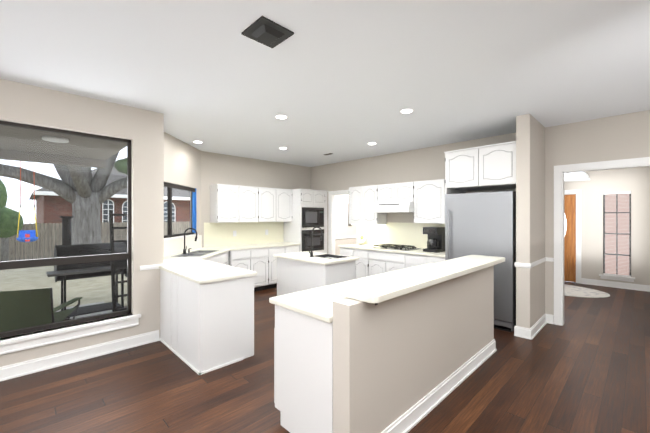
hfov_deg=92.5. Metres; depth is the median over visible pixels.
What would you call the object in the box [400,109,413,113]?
recessed light
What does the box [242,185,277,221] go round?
upper cabinet
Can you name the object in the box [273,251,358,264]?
island countertop
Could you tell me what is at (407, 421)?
baseboard
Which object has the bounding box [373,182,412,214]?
upper cabinet
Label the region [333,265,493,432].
wall
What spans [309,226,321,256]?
faucet
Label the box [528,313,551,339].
baseboard
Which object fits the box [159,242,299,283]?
countertop
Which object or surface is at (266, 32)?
ceiling vent
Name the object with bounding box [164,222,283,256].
backsplash
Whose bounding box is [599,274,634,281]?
window sill
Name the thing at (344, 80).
ceiling
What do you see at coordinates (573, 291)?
rug
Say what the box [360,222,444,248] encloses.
backsplash
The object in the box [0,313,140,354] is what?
window sill
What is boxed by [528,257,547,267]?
trim
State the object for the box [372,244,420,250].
cooktop
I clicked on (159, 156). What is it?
wall
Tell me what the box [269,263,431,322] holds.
countertop
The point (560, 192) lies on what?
door frame
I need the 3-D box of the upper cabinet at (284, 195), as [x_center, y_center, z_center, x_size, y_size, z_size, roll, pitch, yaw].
[-1.063,-0.255,7.160,0.515,0.750,0.337,0,0,-44]
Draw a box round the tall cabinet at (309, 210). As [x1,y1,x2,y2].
[284,189,327,253]
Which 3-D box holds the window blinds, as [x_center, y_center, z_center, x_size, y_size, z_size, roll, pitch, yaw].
[6.246,0.370,6.657,0.035,1.790,0.430,0,0,-44]
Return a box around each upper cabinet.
[210,184,241,222]
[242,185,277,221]
[278,188,291,221]
[349,187,364,222]
[365,185,386,224]
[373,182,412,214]
[413,179,444,222]
[444,141,515,193]
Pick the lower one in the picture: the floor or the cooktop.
the floor
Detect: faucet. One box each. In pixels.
[182,228,197,253]
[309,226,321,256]
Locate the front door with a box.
[564,194,575,281]
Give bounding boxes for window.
[0,120,131,337]
[164,182,195,237]
[564,172,589,181]
[603,191,630,275]
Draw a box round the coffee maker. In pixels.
[423,227,444,252]
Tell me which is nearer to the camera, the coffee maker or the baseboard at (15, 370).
the baseboard at (15, 370)
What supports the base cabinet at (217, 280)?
on the floor
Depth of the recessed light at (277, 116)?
3.98 m
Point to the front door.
(570, 238)
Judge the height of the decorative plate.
0.276 m
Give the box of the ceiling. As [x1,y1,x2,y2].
[0,0,649,166]
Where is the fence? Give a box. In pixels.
[164,221,189,234]
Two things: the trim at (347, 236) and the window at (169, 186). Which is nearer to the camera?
the window at (169, 186)
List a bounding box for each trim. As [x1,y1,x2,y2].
[335,236,355,238]
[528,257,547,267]
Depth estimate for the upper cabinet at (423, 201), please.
5.38 m
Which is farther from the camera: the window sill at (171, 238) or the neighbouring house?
the neighbouring house
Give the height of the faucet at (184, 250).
0.421 m
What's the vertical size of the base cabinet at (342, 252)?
0.875 m
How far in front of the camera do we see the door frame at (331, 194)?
7.55 m
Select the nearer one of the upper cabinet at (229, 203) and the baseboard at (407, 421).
the baseboard at (407, 421)
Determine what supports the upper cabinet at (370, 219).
attached to the wall at (159, 156)
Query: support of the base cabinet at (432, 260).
on the floor
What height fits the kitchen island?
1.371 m
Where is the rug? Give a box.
[564,284,609,297]
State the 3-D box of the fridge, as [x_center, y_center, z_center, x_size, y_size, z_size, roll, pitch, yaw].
[2.378,0.590,4.613,0.838,1.860,0.900,0,0,-44]
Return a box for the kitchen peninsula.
[269,255,504,432]
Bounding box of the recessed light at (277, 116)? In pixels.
[275,115,287,118]
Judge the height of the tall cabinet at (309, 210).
2.150 m
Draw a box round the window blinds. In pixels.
[603,191,630,276]
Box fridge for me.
[445,191,515,331]
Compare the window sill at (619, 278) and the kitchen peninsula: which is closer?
the kitchen peninsula
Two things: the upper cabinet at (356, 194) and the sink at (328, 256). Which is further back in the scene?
the upper cabinet at (356, 194)
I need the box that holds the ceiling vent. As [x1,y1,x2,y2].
[241,16,293,48]
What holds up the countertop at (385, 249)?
on the base cabinet at (380, 263)
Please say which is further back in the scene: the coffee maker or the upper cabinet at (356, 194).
the upper cabinet at (356, 194)
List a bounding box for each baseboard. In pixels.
[0,330,159,381]
[381,339,496,432]
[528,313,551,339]
[581,278,649,291]
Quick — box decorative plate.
[357,231,366,243]
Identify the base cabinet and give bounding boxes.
[159,222,299,374]
[338,246,353,256]
[354,250,369,278]
[370,250,409,275]
[410,254,429,266]
[430,258,444,262]
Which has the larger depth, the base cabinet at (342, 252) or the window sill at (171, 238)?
the base cabinet at (342, 252)
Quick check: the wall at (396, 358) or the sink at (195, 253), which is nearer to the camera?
the wall at (396, 358)
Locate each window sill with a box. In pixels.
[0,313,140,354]
[164,234,198,240]
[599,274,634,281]
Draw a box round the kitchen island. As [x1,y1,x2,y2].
[273,226,358,295]
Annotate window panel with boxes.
[0,125,127,332]
[165,188,191,234]
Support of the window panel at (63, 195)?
attached to the window at (5, 265)
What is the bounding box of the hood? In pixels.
[372,202,413,212]
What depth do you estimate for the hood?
5.75 m
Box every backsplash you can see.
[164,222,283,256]
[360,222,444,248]
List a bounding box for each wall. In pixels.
[0,79,649,366]
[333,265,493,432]
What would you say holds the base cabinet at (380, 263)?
on the floor
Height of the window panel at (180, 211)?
0.820 m
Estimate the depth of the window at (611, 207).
6.67 m
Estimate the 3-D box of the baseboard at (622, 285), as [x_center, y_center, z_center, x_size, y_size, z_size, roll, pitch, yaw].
[6.209,1.457,6.642,0.028,0.125,1.150,0,0,-44]
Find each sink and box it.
[171,250,218,256]
[314,254,348,258]
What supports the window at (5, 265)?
in the wall at (159, 156)
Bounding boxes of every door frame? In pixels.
[328,190,359,253]
[554,157,649,325]
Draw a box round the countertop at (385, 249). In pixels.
[342,242,444,257]
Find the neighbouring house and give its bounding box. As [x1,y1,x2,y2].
[164,187,189,221]
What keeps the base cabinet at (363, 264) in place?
on the floor
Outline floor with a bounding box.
[0,281,649,432]
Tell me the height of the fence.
1.921 m
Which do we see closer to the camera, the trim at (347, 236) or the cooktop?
the cooktop
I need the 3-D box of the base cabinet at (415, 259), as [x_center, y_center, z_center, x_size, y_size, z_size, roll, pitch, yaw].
[1.744,1.083,5.479,0.627,0.875,0.501,0,0,-44]
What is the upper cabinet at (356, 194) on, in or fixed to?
attached to the wall at (159, 156)

